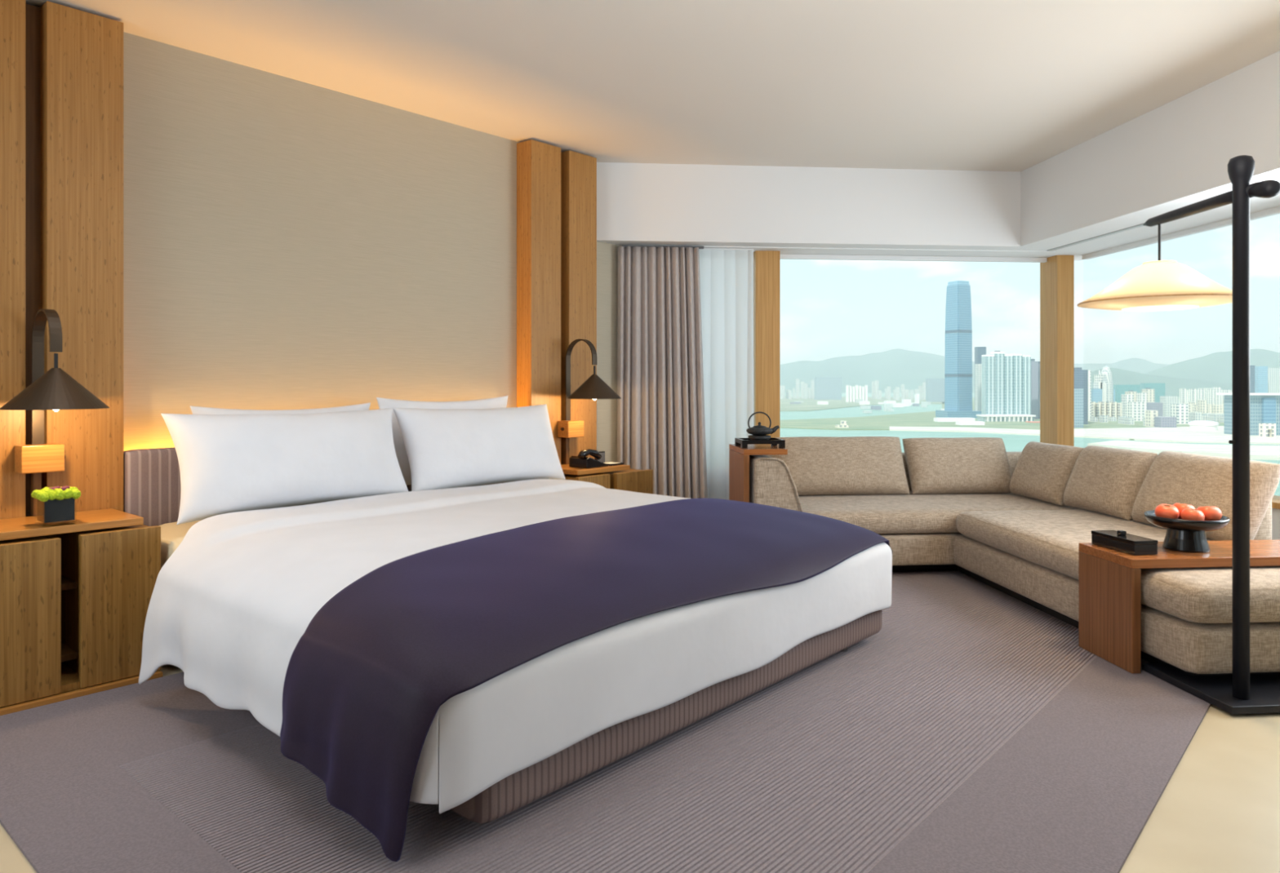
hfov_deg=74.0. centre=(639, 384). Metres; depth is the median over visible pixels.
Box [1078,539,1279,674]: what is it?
side table
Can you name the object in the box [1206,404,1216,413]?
apartment block
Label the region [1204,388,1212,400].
apartment block
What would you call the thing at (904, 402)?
warehouse
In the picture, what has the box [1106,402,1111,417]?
apartment block
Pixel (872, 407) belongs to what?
shed
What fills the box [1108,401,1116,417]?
apartment block
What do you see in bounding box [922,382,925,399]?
apartment block
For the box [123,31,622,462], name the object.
wall
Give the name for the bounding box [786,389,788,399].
apartment block
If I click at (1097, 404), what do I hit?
apartment block
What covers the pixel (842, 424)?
building
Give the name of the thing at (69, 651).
shelf
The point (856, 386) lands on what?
apartment block
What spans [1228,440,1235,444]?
switch
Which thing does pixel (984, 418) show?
podium building
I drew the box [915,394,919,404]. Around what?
warehouse
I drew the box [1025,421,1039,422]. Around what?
pavilion
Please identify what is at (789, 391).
apartment block
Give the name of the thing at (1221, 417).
apartment block
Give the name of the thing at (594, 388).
wall lamp
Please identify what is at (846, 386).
apartment block
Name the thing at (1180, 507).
persimmon
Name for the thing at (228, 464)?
pillow
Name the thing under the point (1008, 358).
apartment tower
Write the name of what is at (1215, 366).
mountain
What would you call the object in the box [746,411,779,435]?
teapot
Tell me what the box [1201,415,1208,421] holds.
apartment block
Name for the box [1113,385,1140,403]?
slab
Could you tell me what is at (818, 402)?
shed
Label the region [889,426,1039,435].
land
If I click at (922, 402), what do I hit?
shed
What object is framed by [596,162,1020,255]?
soffit
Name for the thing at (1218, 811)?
floor
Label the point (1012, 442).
shoreline
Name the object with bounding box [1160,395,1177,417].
apartment block
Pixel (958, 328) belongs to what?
skyscraper
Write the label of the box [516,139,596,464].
wall panel
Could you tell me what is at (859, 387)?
apartment block
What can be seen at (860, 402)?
shed
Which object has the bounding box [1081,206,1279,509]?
window
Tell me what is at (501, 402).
pillow
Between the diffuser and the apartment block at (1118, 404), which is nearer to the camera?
the diffuser
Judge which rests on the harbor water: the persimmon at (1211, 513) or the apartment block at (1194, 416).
the apartment block at (1194, 416)
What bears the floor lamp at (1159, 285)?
on the rug
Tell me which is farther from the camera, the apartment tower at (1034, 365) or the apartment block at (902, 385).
the apartment block at (902, 385)
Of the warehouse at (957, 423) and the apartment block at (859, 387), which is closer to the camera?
the warehouse at (957, 423)
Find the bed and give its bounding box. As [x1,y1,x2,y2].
[123,447,881,823]
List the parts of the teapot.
lid, handle, spout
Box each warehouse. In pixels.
[884,400,896,404]
[902,400,911,406]
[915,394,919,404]
[933,417,975,422]
[955,421,984,425]
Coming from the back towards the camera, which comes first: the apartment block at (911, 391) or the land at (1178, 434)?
the apartment block at (911, 391)
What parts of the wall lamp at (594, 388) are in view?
arm, stem, lamp shade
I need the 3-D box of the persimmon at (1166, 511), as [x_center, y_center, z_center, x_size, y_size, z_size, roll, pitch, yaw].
[2.015,0.494,3.247,0.084,0.064,0.083,0,0,-5]
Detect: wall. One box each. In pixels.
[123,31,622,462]
[780,252,1083,261]
[1074,203,1279,256]
[1271,508,1279,539]
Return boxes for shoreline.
[780,393,1279,496]
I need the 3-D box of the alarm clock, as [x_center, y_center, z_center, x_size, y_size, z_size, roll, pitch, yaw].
[-0.242,0.442,5.117,0.026,0.070,0.070,0,0,41]
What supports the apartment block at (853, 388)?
on the land at (808, 405)
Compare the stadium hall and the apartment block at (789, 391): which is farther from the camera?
the apartment block at (789, 391)
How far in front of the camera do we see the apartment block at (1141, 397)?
3020.40 m
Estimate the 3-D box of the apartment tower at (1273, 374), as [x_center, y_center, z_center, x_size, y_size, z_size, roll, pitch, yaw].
[2517.286,28.120,3370.000,73.381,183.860,40.000,0,0,0]
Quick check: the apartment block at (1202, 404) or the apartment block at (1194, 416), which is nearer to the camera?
the apartment block at (1194, 416)
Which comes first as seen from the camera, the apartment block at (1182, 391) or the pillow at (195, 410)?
the pillow at (195, 410)
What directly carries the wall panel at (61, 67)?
attached to the wall at (289, 243)
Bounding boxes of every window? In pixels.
[753,250,1074,446]
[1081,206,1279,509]
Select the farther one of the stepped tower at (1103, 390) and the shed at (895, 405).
the shed at (895, 405)
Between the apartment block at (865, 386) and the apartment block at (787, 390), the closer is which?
the apartment block at (865, 386)
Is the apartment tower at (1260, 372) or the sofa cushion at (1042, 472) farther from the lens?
the apartment tower at (1260, 372)
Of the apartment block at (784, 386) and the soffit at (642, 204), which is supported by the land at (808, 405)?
the apartment block at (784, 386)
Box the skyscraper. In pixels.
[935,280,981,418]
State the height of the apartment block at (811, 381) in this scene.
151.252 m
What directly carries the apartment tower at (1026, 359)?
on the harbor water
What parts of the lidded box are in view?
knob, lid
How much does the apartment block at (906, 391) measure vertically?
77.158 m
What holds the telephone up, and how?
on the nightstand at (621, 477)
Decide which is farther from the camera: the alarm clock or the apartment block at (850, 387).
the apartment block at (850, 387)
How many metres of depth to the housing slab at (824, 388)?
6400.43 m
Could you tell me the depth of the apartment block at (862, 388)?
5600.30 m
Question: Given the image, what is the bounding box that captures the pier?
[1087,440,1279,460]
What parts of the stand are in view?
leg, leg, burner, frame, leg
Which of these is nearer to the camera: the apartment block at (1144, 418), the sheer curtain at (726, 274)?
the sheer curtain at (726, 274)
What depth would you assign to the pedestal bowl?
3.18 m
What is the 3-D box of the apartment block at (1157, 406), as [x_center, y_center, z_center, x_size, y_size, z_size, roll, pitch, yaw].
[1668.333,90.144,2765.000,49.762,59.812,30.000,0,0,0]
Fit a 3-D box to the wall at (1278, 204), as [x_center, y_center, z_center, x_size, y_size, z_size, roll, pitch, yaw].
[3.523,-1.241,2.215,0.870,0.648,7.797,0,0,0]
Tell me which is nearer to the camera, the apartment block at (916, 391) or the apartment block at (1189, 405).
the apartment block at (1189, 405)
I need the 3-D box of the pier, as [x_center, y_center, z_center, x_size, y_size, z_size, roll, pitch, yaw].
[1115.847,119.550,1525.981,497.637,9.000,420.330,0,0,0]
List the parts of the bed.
mattress, headboard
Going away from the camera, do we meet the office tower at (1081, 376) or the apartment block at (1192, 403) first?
the office tower at (1081, 376)
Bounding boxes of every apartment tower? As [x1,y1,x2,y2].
[981,355,994,414]
[990,351,1004,414]
[1004,354,1013,414]
[1013,354,1022,414]
[1022,355,1031,414]
[1031,359,1038,418]
[1038,361,1039,418]
[1088,370,1091,421]
[1249,365,1254,393]
[1254,366,1267,393]
[1267,368,1279,393]
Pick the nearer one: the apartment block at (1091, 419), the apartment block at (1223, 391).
the apartment block at (1091, 419)
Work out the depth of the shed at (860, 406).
4069.35 m
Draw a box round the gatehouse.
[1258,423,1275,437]
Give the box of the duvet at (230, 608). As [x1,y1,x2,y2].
[138,479,892,813]
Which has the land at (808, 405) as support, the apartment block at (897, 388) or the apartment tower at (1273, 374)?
the apartment block at (897, 388)
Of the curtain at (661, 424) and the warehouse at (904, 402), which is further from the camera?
the warehouse at (904, 402)
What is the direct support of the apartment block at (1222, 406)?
on the harbor water
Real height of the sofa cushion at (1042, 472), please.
0.334 m
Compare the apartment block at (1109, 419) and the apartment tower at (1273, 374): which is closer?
the apartment block at (1109, 419)
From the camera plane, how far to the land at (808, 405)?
5097.88 m
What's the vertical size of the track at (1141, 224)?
0.006 m
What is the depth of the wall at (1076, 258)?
6.03 m
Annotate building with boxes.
[835,421,848,427]
[976,414,1035,422]
[1216,393,1279,435]
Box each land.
[780,396,943,411]
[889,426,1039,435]
[1074,426,1279,444]
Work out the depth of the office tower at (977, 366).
3300.29 m
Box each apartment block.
[780,385,782,399]
[782,385,785,399]
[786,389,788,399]
[788,390,791,399]
[792,388,795,398]
[795,378,799,399]
[800,382,804,398]
[803,383,807,399]
[807,387,810,398]
[810,380,813,399]
[845,385,848,402]
[848,386,852,402]
[852,386,854,402]
[855,385,857,399]
[857,386,861,399]
[861,386,864,401]
[864,385,867,401]
[871,381,875,399]
[875,380,878,399]
[878,390,881,399]
[884,388,887,399]
[887,386,890,399]
[893,390,895,399]
[895,386,899,400]
[901,384,904,399]
[904,389,909,399]
[910,390,913,399]
[914,389,919,399]
[918,386,922,399]
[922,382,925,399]
[1089,417,1097,422]
[1091,401,1095,417]
[1095,402,1100,420]
[1097,401,1106,415]
[1098,415,1107,422]
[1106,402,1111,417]
[1107,417,1116,421]
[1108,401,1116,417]
[1116,402,1121,420]
[1118,417,1128,424]
[1120,394,1133,417]
[1124,391,1137,402]
[1124,417,1134,425]
[1127,402,1146,421]
[1137,392,1146,402]
[1142,387,1154,402]
[1142,417,1145,426]
[1145,410,1157,426]
[1146,402,1162,417]
[1154,417,1176,427]
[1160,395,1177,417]
[1170,404,1188,424]
[1179,388,1186,404]
[1186,390,1189,404]
[1188,402,1196,412]
[1188,404,1191,413]
[1189,389,1195,402]
[1190,412,1201,422]
[1194,404,1197,412]
[1195,389,1202,404]
[1197,400,1206,413]
[1198,388,1204,399]
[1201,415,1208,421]
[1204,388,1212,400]
[1206,389,1214,404]
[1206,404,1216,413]
[1208,413,1219,422]
[1211,405,1221,413]
[1212,386,1221,404]
[1213,404,1223,413]
[1219,415,1223,422]
[1222,390,1230,399]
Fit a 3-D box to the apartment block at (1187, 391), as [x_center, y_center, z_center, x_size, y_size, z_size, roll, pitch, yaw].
[2432.812,73.614,3768.500,22.758,92.872,25.000,0,0,0]
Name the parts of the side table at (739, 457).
panel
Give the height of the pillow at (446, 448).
0.402 m
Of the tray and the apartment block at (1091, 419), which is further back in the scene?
the apartment block at (1091, 419)
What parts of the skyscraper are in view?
crown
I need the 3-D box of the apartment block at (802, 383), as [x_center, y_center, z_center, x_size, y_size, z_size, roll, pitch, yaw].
[1332.631,51.125,6962.500,26.874,137.849,25.000,0,0,0]
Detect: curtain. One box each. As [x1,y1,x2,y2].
[617,244,707,498]
[698,248,754,500]
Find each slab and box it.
[813,377,841,399]
[925,378,944,402]
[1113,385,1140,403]
[1140,383,1164,402]
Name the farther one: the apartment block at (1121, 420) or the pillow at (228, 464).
the apartment block at (1121, 420)
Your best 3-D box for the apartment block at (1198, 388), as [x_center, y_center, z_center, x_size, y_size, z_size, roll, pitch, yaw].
[2537.243,69.868,3832.500,14.243,100.364,25.000,0,0,0]
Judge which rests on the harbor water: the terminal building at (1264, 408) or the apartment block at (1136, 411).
the apartment block at (1136, 411)
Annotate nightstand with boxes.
[0,508,163,715]
[560,463,653,493]
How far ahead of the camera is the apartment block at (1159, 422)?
2300.04 m
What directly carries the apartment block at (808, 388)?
on the land at (808, 405)
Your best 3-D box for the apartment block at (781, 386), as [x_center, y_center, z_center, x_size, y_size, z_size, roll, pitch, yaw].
[1108.129,65.765,6662.500,21.136,108.571,25.000,0,0,0]
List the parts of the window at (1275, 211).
head frame, sill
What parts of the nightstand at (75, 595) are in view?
door, door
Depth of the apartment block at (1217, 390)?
3628.20 m
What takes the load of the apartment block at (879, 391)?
on the land at (808, 405)
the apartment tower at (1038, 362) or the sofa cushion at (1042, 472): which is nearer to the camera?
the sofa cushion at (1042, 472)
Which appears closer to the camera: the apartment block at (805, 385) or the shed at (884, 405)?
the shed at (884, 405)
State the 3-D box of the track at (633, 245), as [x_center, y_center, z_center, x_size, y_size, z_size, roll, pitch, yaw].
[1.392,-0.914,5.736,2.960,0.006,0.020,0,0,-5]
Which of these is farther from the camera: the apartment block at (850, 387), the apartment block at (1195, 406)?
the apartment block at (850, 387)
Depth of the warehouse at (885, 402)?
4463.85 m
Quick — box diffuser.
[1121,305,1199,311]
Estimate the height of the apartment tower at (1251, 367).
190.145 m
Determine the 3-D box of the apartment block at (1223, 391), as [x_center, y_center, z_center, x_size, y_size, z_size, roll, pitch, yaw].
[2446.860,72.214,3544.500,17.352,95.672,25.000,0,0,0]
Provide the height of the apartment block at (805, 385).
125.144 m
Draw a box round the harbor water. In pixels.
[780,397,1223,440]
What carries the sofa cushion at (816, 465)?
on the sofa
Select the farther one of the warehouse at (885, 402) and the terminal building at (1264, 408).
the warehouse at (885, 402)
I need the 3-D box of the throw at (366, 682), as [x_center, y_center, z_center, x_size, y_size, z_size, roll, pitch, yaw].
[0.027,0.755,2.868,0.810,0.530,2.407,0,0,41]
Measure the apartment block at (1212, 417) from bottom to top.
27.320 m
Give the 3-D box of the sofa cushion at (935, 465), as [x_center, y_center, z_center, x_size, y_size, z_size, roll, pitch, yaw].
[1.994,0.512,5.320,0.655,0.349,0.273,0,0,-5]
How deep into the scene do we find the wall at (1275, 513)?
4.33 m
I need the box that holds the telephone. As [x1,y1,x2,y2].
[568,448,608,468]
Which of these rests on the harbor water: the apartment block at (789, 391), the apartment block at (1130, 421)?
the apartment block at (1130, 421)
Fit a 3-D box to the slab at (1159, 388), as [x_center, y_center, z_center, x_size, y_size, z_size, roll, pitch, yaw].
[2608.667,57.977,4320.000,102.381,124.145,40.000,0,0,0]
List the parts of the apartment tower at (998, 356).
roof crown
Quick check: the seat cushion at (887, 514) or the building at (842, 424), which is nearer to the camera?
the seat cushion at (887, 514)
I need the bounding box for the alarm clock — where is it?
[594,451,604,462]
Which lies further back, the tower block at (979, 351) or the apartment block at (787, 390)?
the apartment block at (787, 390)
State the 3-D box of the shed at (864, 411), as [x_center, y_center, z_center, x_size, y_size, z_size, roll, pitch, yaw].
[939.976,115.039,3510.175,32.519,10.022,30.000,0,0,0]
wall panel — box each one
[0,0,123,519]
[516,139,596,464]
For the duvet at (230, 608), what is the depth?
2.48 m
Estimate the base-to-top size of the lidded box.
0.068 m
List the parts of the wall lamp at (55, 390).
arm, lamp shade, stem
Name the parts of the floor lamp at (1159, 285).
lamp shade, lamp shade, cord, arm, post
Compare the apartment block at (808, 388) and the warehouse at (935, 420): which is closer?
the warehouse at (935, 420)
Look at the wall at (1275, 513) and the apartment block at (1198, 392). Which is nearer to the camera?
the wall at (1275, 513)
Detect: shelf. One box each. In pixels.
[61,575,76,591]
[61,641,78,662]
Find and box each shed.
[817,401,828,404]
[859,401,870,404]
[859,405,870,408]
[862,410,872,413]
[870,405,880,409]
[883,404,893,407]
[883,407,892,411]
[892,403,903,407]
[921,401,930,404]
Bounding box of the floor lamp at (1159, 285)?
[1076,155,1279,715]
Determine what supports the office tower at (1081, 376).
on the harbor water
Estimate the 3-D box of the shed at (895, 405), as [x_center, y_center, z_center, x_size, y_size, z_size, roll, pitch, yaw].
[1320.157,109.028,4343.140,47.878,22.044,30.000,0,0,0]
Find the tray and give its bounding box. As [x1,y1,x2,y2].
[603,462,623,466]
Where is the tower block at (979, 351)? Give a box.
[974,346,986,364]
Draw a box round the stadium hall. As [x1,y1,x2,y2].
[1187,420,1218,431]
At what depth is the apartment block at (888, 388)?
6469.55 m
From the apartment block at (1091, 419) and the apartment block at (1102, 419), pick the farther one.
the apartment block at (1091, 419)
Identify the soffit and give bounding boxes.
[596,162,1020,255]
[992,50,1279,256]
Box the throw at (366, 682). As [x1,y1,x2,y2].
[280,498,892,862]
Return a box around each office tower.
[974,364,981,411]
[1074,367,1088,424]
[1074,388,1083,427]
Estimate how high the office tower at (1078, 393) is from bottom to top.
106.907 m
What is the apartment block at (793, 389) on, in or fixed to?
on the land at (808, 405)
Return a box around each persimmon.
[1155,503,1179,519]
[1173,503,1195,519]
[1180,508,1204,520]
[1196,506,1222,520]
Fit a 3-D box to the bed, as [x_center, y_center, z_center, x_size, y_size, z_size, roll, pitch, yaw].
[-0.530,0.650,3.393,2.235,0.781,2.082,0,0,41]
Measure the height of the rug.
0.008 m
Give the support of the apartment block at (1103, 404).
on the harbor water
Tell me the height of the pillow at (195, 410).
0.424 m
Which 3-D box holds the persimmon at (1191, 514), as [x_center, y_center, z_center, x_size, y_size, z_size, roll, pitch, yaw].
[2.071,0.497,3.182,0.076,0.060,0.076,0,0,-5]
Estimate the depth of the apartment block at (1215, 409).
2932.12 m
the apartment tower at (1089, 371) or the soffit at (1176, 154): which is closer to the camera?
the soffit at (1176, 154)
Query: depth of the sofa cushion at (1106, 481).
4.31 m
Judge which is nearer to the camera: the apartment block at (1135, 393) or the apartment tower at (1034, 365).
the apartment tower at (1034, 365)
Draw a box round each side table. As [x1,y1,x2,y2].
[728,444,787,502]
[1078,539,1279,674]
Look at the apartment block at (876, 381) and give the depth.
6738.77 m
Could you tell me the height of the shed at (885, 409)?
17.273 m
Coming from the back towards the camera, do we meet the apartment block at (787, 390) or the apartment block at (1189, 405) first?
the apartment block at (787, 390)
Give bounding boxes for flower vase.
[31,485,80,523]
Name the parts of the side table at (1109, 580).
panel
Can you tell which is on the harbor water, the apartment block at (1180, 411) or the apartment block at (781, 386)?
the apartment block at (1180, 411)
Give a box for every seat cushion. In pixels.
[795,491,1079,534]
[955,509,1279,623]
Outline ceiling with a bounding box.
[25,0,1279,172]
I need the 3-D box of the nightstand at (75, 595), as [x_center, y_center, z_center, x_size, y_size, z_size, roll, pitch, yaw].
[-2.098,0.764,2.876,0.405,0.572,0.752,0,0,41]
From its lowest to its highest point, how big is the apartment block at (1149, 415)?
46.193 m
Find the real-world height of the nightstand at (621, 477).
0.572 m
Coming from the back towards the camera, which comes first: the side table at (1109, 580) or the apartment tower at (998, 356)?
the apartment tower at (998, 356)
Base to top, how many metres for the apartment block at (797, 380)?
160.950 m
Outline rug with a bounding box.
[0,571,1211,872]
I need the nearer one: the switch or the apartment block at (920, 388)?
the switch
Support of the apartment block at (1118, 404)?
on the harbor water
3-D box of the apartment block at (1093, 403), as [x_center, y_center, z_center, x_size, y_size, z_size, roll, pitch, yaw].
[1495.467,89.358,2812.000,12.267,61.383,24.000,0,0,0]
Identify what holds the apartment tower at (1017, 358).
on the harbor water
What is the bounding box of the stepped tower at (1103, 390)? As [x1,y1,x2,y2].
[1091,365,1115,402]
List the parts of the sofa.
arm, frame, frame, frame, frame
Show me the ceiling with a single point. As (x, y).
(948, 85)
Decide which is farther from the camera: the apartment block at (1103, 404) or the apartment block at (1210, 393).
the apartment block at (1210, 393)
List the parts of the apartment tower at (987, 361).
roof crown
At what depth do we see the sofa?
3.93 m
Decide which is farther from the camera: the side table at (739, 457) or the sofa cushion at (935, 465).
the sofa cushion at (935, 465)
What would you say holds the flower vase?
on the nightstand at (75, 595)
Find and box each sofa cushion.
[771,436,909,496]
[902,437,1012,494]
[1009,441,1084,506]
[1062,445,1157,520]
[1131,451,1279,541]
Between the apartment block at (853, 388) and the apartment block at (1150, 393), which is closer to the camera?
the apartment block at (1150, 393)
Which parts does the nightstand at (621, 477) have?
door, door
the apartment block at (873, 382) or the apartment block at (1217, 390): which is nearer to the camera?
the apartment block at (1217, 390)
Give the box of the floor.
[0,657,1279,872]
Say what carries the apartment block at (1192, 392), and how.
on the harbor water
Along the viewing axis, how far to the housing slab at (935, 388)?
5600.30 m
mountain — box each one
[780,348,974,393]
[1091,368,1231,397]
[1145,349,1279,383]
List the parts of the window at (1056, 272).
head frame, corner post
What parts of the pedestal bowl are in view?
dish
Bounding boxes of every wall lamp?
[0,309,109,515]
[557,338,622,464]
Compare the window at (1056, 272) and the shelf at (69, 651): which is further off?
the window at (1056, 272)
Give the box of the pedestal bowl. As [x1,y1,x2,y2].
[1143,510,1230,552]
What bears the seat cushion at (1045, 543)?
on the sofa
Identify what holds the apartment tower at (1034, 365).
on the harbor water
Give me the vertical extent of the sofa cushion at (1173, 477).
0.359 m
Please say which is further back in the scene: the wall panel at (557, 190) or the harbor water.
the harbor water
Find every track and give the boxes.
[632,244,1056,252]
[1046,223,1143,251]
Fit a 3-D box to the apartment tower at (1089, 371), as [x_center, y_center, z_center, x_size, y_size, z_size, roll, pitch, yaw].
[1431.000,38.168,2707.000,7.714,163.764,14.000,0,0,0]
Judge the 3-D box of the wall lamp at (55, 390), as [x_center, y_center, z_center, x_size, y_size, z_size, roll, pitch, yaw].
[-2.048,0.106,2.955,0.422,0.740,0.314,0,0,41]
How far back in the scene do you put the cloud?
8883.94 m
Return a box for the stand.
[734,435,785,448]
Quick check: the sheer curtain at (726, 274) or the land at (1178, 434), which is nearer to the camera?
the sheer curtain at (726, 274)
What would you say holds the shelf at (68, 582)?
attached to the nightstand at (75, 595)
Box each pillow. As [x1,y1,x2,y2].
[160,408,408,524]
[190,403,370,414]
[376,395,508,485]
[392,404,565,491]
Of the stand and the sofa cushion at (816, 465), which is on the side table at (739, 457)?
the stand
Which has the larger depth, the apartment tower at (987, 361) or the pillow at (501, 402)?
the apartment tower at (987, 361)
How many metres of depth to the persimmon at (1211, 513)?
3.18 m
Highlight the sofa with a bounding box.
[749,451,1279,675]
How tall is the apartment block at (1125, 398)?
82.907 m
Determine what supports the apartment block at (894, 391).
on the land at (808, 405)
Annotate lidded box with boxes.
[1091,529,1158,555]

